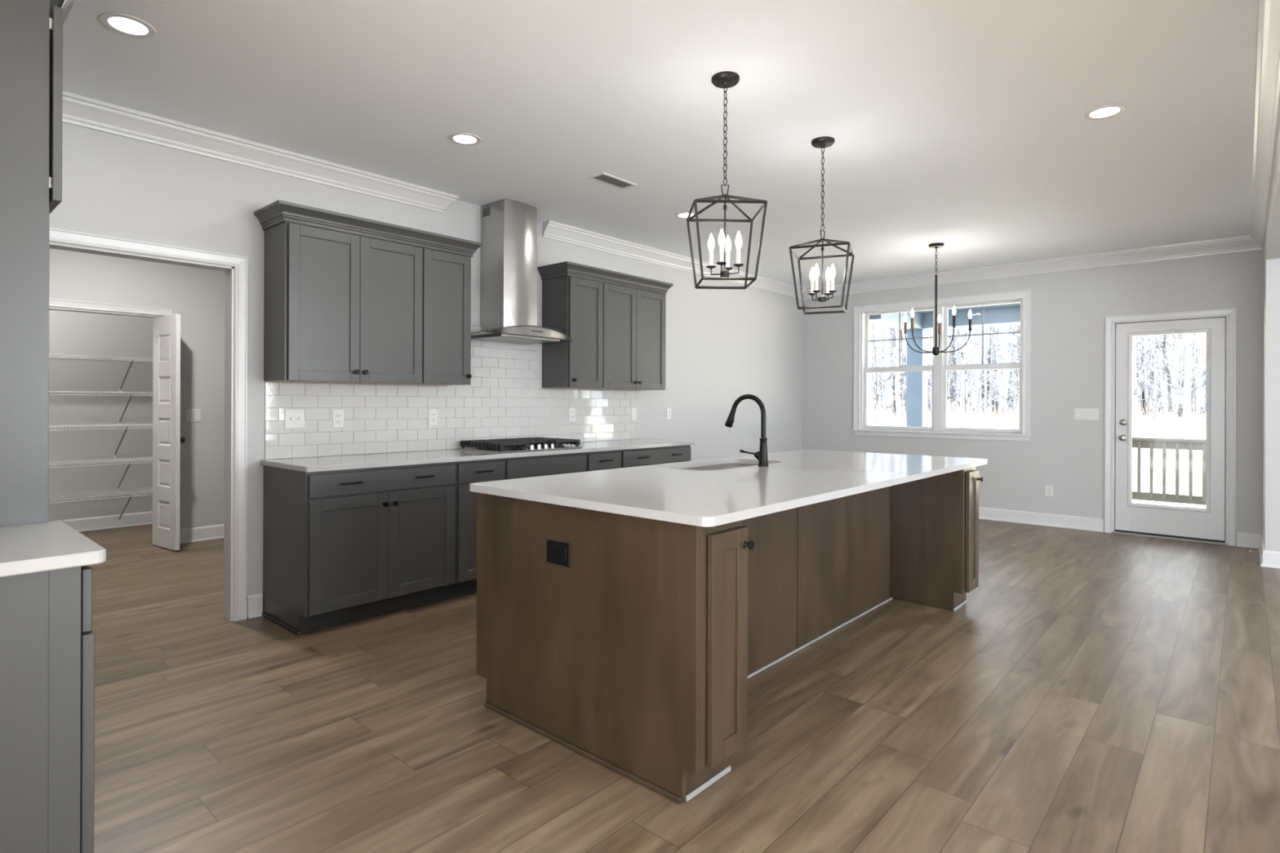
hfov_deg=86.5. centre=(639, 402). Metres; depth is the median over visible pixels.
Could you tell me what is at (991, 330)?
bare tree
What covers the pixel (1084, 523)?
baseboard
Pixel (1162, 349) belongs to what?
bare tree
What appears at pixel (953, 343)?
bare tree
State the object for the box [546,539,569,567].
island outlet
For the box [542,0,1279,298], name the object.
trim
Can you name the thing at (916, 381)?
porch column
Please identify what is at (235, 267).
trim
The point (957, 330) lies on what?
bare tree
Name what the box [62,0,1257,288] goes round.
ceiling
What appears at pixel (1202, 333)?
bare tree
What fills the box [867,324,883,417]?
bare tree
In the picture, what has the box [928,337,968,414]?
bare tree
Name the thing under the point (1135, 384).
bare tree
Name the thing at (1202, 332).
bare tree
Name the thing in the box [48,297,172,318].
trim
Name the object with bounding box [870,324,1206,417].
thicket
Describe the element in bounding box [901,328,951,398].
bare tree
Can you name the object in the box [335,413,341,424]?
receptacle
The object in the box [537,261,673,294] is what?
crown molding
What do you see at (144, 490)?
wire shelf
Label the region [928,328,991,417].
bare tree
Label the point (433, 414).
receptacle
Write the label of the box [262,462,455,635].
base cabinet
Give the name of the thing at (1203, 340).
bare tree
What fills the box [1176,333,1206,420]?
bare tree
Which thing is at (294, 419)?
wall switch
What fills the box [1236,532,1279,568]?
baseboard
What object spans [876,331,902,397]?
bare tree
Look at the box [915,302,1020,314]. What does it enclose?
ceiling
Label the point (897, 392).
bare tree
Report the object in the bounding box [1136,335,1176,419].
bare tree
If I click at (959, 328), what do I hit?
bare tree
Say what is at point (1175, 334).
bare tree
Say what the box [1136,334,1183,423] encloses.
bare tree
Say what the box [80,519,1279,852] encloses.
floor
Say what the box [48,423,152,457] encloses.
wire shelf
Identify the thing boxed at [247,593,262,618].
baseboard
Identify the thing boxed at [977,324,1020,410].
bare tree
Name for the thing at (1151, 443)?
porch railing
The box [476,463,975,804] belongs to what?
kitchen island
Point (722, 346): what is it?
wall
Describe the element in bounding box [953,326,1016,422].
bare tree
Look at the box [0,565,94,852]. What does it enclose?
base cabinet
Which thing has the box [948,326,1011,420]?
bare tree
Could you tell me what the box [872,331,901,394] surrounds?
bare tree
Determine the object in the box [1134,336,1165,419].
bare tree
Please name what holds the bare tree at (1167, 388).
on the ground
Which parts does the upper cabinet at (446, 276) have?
panel, door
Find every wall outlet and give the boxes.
[332,409,343,427]
[428,408,437,425]
[568,408,575,421]
[666,408,671,419]
[1044,484,1053,496]
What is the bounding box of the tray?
[457,444,582,453]
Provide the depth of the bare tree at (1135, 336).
44.34 m
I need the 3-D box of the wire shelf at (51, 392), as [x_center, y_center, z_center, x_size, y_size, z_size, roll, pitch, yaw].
[-5.436,0.060,6.176,0.409,0.338,2.750,0,0,42]
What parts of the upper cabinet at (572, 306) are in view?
panel, door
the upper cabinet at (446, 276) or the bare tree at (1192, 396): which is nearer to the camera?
the upper cabinet at (446, 276)
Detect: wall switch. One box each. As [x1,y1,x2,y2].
[186,408,200,422]
[284,409,304,428]
[631,408,636,420]
[1074,408,1099,420]
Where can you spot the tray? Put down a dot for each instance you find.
(535, 447)
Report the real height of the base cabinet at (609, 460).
0.883 m
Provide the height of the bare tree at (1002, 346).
10.023 m
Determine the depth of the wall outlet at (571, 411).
5.84 m
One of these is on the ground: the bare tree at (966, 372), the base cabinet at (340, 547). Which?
the bare tree at (966, 372)
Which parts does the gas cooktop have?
burner, knob, knob, knob, knob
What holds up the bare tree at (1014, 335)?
on the ground
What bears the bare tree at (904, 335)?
on the ground
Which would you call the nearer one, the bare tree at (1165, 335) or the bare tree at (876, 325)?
the bare tree at (1165, 335)
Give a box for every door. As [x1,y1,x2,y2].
[152,314,185,550]
[1104,308,1235,546]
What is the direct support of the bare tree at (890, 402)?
on the ground
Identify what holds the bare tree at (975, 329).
on the ground
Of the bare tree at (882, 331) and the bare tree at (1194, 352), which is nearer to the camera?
the bare tree at (1194, 352)
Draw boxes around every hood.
[471,199,573,344]
[471,326,570,344]
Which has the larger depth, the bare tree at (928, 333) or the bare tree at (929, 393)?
the bare tree at (929, 393)
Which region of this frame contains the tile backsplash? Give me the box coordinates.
[264,324,640,459]
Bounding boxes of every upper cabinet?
[263,221,422,384]
[398,247,471,385]
[542,275,603,388]
[590,281,666,390]
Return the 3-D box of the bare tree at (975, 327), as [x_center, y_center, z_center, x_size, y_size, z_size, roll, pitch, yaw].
[29.271,-4.522,59.282,5.255,12.084,3.930,0,0,32]
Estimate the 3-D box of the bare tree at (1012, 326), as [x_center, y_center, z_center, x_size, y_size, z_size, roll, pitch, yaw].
[24.597,-7.452,45.392,4.510,17.938,4.655,0,0,43]
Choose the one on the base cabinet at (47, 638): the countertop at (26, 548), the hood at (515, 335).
the countertop at (26, 548)
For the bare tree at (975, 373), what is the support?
on the ground
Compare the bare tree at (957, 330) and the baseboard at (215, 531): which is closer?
the baseboard at (215, 531)
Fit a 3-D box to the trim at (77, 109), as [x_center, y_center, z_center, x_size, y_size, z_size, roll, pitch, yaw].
[-2.367,-1.433,3.776,0.090,0.122,3.100,0,0,42]
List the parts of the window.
sash, sash, sill, sash, sash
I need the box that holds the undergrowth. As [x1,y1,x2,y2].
[867,398,1206,430]
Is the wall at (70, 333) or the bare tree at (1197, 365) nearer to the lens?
the wall at (70, 333)
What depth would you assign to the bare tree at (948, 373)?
47.95 m
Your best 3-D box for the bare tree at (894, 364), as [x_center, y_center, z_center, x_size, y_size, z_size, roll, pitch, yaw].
[22.453,-7.054,59.413,5.068,17.114,3.694,0,0,-28]
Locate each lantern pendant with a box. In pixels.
[686,71,767,288]
[789,136,854,314]
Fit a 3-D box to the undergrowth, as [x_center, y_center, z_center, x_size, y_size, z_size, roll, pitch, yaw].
[22.614,0.487,41.903,34.126,1.678,8.723,0,0,42]
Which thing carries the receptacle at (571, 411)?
attached to the wall outlet at (571, 411)
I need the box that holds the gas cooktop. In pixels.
[457,437,582,453]
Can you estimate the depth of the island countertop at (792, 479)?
2.88 m
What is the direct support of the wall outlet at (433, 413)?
attached to the tile backsplash
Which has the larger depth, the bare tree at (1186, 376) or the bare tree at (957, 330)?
the bare tree at (957, 330)
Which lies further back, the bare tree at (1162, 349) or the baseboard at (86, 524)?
the bare tree at (1162, 349)
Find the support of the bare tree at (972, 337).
on the ground
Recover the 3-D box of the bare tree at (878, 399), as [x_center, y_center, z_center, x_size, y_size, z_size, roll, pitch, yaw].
[16.453,-7.433,47.016,4.472,17.839,5.092,0,0,-2]
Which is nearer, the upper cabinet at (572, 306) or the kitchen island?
the kitchen island
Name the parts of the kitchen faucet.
lever, spout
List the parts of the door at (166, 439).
knob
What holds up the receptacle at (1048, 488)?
attached to the wall outlet at (1048, 489)
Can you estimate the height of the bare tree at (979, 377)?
15.153 m
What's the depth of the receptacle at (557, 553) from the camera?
2.52 m
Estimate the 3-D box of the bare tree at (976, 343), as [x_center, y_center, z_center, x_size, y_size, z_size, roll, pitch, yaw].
[33.440,-6.528,68.137,3.310,16.106,3.658,0,0,-17]
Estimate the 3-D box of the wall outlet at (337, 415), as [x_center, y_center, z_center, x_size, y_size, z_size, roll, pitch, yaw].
[-1.920,0.100,4.332,0.008,0.115,0.070,0,0,42]
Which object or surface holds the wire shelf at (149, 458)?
attached to the wall at (70, 333)
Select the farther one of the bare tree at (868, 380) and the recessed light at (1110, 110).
the bare tree at (868, 380)
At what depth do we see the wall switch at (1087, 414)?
6.81 m
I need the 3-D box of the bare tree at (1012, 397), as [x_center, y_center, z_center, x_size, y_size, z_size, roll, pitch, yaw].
[38.023,-5.829,70.378,3.703,14.765,3.844,-4,4,-44]
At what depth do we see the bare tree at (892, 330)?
56.00 m
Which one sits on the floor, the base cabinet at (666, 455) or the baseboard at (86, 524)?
the base cabinet at (666, 455)
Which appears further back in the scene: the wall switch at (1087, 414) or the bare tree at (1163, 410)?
the bare tree at (1163, 410)
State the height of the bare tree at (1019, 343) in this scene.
20.358 m
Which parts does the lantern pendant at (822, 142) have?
bulb, bulb, chain, rod, bulb, bulb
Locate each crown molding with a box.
[253,200,482,257]
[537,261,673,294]
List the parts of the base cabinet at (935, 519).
door, knob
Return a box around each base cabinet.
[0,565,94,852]
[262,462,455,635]
[448,458,504,598]
[504,452,586,479]
[586,449,621,471]
[620,444,690,467]
[685,520,755,801]
[891,466,983,611]
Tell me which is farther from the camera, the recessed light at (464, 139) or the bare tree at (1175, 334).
the bare tree at (1175, 334)
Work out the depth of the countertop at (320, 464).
4.31 m
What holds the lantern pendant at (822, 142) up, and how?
hanging from the ceiling at (960, 125)
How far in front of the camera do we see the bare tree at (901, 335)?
60.09 m
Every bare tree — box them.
[867,322,893,422]
[867,323,906,422]
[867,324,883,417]
[869,325,901,421]
[869,325,933,422]
[872,324,884,392]
[872,324,884,396]
[872,325,903,391]
[872,329,906,417]
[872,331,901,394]
[874,324,902,396]
[875,327,906,417]
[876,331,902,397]
[877,324,893,401]
[879,329,906,417]
[892,334,906,407]
[892,335,958,399]
[899,328,967,388]
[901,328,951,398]
[927,328,971,416]
[927,328,975,406]
[927,329,958,398]
[927,330,932,407]
[927,333,973,398]
[927,340,952,408]
[928,326,1008,420]
[928,328,973,421]
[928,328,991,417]
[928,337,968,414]
[930,329,959,381]
[946,327,1004,419]
[946,330,974,419]
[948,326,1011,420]
[949,324,1019,423]
[949,326,991,420]
[951,328,977,401]
[951,328,993,418]
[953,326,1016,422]
[953,337,973,410]
[954,327,995,407]
[961,324,1020,422]
[966,327,991,413]
[967,327,997,409]
[973,327,1010,417]
[974,326,1003,413]
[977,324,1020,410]
[977,326,1005,417]
[982,325,1020,414]
[982,325,1020,419]
[986,324,1020,395]
[986,324,1020,417]
[987,326,1020,391]
[987,333,1020,423]
[987,335,1020,395]
[991,325,1013,399]
[991,326,1010,383]
[991,328,1008,415]
[991,328,1020,418]
[1000,327,1017,415]
[1000,356,1020,395]
[1132,334,1155,426]
[1134,336,1164,399]
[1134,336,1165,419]
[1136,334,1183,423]
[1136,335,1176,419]
[1137,333,1184,425]
[1137,334,1205,420]
[1139,333,1206,426]
[1141,333,1206,420]
[1141,334,1183,421]
[1141,335,1163,419]
[1142,334,1183,406]
[1142,335,1164,417]
[1144,336,1204,408]
[1145,333,1199,427]
[1146,333,1198,405]
[1148,332,1206,424]
[1160,333,1206,418]
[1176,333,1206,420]
[1177,333,1206,391]
[1177,333,1206,407]
[1177,333,1206,417]
[1179,333,1206,422]
[1181,332,1206,402]
[1190,332,1206,352]
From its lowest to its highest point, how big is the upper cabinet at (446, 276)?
0.910 m
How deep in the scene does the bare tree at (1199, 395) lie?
40.12 m
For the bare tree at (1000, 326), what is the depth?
63.75 m
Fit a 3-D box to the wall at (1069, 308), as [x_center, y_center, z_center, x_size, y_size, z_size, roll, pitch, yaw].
[5.877,-0.094,5.675,10.140,2.743,0.150,0,0,42]
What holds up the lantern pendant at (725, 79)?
hanging from the ceiling at (960, 125)
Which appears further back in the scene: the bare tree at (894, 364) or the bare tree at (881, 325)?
the bare tree at (881, 325)
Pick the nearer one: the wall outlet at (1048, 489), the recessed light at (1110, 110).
the recessed light at (1110, 110)
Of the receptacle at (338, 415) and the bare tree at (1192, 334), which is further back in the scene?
the bare tree at (1192, 334)
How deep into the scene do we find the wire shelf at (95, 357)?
6.49 m
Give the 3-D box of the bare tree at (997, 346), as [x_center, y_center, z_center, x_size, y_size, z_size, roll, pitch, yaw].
[26.843,-6.292,50.485,3.802,15.556,4.516,0,0,30]
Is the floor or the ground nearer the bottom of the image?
the floor
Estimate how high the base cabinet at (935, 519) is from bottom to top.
0.882 m
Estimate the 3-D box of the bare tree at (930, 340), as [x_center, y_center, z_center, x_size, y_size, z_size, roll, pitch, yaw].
[30.232,-2.746,69.564,2.997,8.470,4.082,0,0,-39]
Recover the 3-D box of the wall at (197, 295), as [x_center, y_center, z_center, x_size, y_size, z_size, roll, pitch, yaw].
[-4.505,-0.131,5.601,0.115,2.743,5.600,0,0,42]
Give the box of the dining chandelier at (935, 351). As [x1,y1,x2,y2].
[903,242,972,355]
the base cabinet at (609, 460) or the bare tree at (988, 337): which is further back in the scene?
the bare tree at (988, 337)
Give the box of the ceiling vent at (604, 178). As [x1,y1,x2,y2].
[586,172,637,189]
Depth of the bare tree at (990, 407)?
58.83 m
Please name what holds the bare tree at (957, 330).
on the ground
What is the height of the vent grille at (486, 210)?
0.059 m
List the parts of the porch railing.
rail, rail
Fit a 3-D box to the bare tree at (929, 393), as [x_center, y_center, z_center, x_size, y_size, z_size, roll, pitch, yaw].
[24.856,-8.105,59.861,5.574,19.260,4.667,0,0,30]
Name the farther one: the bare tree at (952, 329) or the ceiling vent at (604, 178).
the bare tree at (952, 329)
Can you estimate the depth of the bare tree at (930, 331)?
65.63 m
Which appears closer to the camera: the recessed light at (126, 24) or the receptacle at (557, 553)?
the receptacle at (557, 553)
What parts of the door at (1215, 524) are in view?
knob, glass trim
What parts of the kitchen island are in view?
shoe molding, panel, panel, panel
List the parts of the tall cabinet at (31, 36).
door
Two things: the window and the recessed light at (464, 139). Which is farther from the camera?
the window
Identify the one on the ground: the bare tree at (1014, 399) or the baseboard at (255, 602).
the bare tree at (1014, 399)
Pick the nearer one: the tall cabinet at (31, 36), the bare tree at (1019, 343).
the tall cabinet at (31, 36)
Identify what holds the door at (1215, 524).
in the wall at (1069, 308)
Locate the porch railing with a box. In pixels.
[1132,437,1205,505]
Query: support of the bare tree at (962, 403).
on the ground
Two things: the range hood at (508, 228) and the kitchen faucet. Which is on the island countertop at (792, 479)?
the kitchen faucet
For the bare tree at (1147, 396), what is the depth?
56.62 m
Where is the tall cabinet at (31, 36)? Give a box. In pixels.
[0,0,75,526]
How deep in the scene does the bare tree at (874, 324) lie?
79.86 m
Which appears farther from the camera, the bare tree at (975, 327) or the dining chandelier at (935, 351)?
the bare tree at (975, 327)
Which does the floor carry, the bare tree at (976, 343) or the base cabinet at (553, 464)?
the base cabinet at (553, 464)
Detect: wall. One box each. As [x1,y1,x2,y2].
[48,121,802,617]
[48,248,225,528]
[48,309,153,521]
[801,248,1263,546]
[1262,124,1279,551]
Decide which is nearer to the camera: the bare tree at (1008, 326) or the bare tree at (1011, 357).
the bare tree at (1011, 357)
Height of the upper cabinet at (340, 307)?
0.910 m
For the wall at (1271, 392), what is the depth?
5.27 m
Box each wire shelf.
[48,354,153,393]
[48,391,152,424]
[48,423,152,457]
[48,456,152,492]
[48,487,152,519]
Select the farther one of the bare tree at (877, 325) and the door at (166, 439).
the bare tree at (877, 325)
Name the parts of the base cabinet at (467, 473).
shoe molding, door, drawer, handle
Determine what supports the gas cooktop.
in the countertop at (320, 464)
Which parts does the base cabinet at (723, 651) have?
door, knob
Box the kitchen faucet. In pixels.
[724,394,768,466]
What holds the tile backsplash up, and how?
attached to the wall at (722, 346)
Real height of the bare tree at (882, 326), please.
9.427 m
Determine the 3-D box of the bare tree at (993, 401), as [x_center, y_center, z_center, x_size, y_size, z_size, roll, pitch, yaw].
[37.369,-6.828,72.710,4.201,16.751,4.361,0,1,8]
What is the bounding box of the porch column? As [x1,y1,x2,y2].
[906,328,928,426]
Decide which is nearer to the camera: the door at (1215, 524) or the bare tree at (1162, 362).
the door at (1215, 524)
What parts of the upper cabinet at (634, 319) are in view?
door, panel, door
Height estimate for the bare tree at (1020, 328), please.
8.269 m
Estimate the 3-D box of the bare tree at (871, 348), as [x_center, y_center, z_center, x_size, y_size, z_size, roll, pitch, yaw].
[15.235,-3.368,45.090,3.232,9.601,4.006,0,0,-33]
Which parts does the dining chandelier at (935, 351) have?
bulb, bulb, arm, arm, stem, chain, bulb, arm, bulb, arm, bulb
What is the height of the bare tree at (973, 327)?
10.203 m
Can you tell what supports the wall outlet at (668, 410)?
attached to the wall at (722, 346)
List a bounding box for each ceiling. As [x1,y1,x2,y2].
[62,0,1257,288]
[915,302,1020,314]
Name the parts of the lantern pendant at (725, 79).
bulb, arm, bulb, rod, chain, bulb, arm, bulb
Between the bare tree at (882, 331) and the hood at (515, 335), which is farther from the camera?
the bare tree at (882, 331)
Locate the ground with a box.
[867,413,1205,508]
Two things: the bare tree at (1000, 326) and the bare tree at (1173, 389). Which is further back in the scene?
the bare tree at (1000, 326)
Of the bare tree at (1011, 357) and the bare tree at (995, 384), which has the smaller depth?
the bare tree at (1011, 357)
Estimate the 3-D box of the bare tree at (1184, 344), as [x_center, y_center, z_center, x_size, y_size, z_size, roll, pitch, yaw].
[31.557,-7.115,39.005,4.382,17.302,4.334,0,0,7]
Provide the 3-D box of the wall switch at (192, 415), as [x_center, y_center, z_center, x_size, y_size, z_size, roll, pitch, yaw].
[-3.991,0.112,6.087,0.009,0.115,0.115,0,0,42]
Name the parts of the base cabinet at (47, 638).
drawer, door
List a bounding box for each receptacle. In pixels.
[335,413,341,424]
[431,412,435,422]
[549,545,565,561]
[570,410,573,418]
[1047,487,1050,493]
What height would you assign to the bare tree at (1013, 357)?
19.083 m
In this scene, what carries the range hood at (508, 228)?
attached to the wall at (722, 346)
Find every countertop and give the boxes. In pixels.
[0,520,106,577]
[260,438,694,472]
[469,449,986,526]
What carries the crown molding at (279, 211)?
attached to the wall at (722, 346)
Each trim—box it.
[48,227,248,622]
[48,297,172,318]
[62,90,458,213]
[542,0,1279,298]
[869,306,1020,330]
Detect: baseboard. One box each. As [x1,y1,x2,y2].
[48,511,152,532]
[179,524,224,543]
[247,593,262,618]
[978,506,1103,532]
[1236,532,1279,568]
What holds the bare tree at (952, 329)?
on the ground
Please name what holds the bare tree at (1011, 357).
on the ground
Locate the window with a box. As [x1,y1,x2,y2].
[851,289,1031,441]
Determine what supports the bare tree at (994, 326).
on the ground
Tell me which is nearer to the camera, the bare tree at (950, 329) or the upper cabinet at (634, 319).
the upper cabinet at (634, 319)
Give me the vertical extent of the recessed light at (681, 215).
0.004 m
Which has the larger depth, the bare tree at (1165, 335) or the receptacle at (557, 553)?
the bare tree at (1165, 335)
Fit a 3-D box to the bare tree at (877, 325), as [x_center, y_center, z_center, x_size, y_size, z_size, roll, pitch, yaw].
[24.081,-4.382,69.459,5.080,11.762,3.917,0,0,23]
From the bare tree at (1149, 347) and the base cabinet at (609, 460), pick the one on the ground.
the bare tree at (1149, 347)
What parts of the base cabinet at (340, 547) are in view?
door, handle, shoe molding, drawer, knob, knob, door, handle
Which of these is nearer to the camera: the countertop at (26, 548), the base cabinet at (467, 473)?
the countertop at (26, 548)
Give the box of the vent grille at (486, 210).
[483,206,490,217]
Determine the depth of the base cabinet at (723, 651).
2.18 m
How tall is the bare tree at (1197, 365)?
11.233 m
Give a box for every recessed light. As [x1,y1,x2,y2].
[99,12,155,38]
[448,132,481,145]
[675,212,694,218]
[1083,104,1126,119]
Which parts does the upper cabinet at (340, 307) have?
door, panel, knob, knob, door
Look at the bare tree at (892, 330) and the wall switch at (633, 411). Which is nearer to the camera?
the wall switch at (633, 411)
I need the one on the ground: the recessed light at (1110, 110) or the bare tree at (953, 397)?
the bare tree at (953, 397)

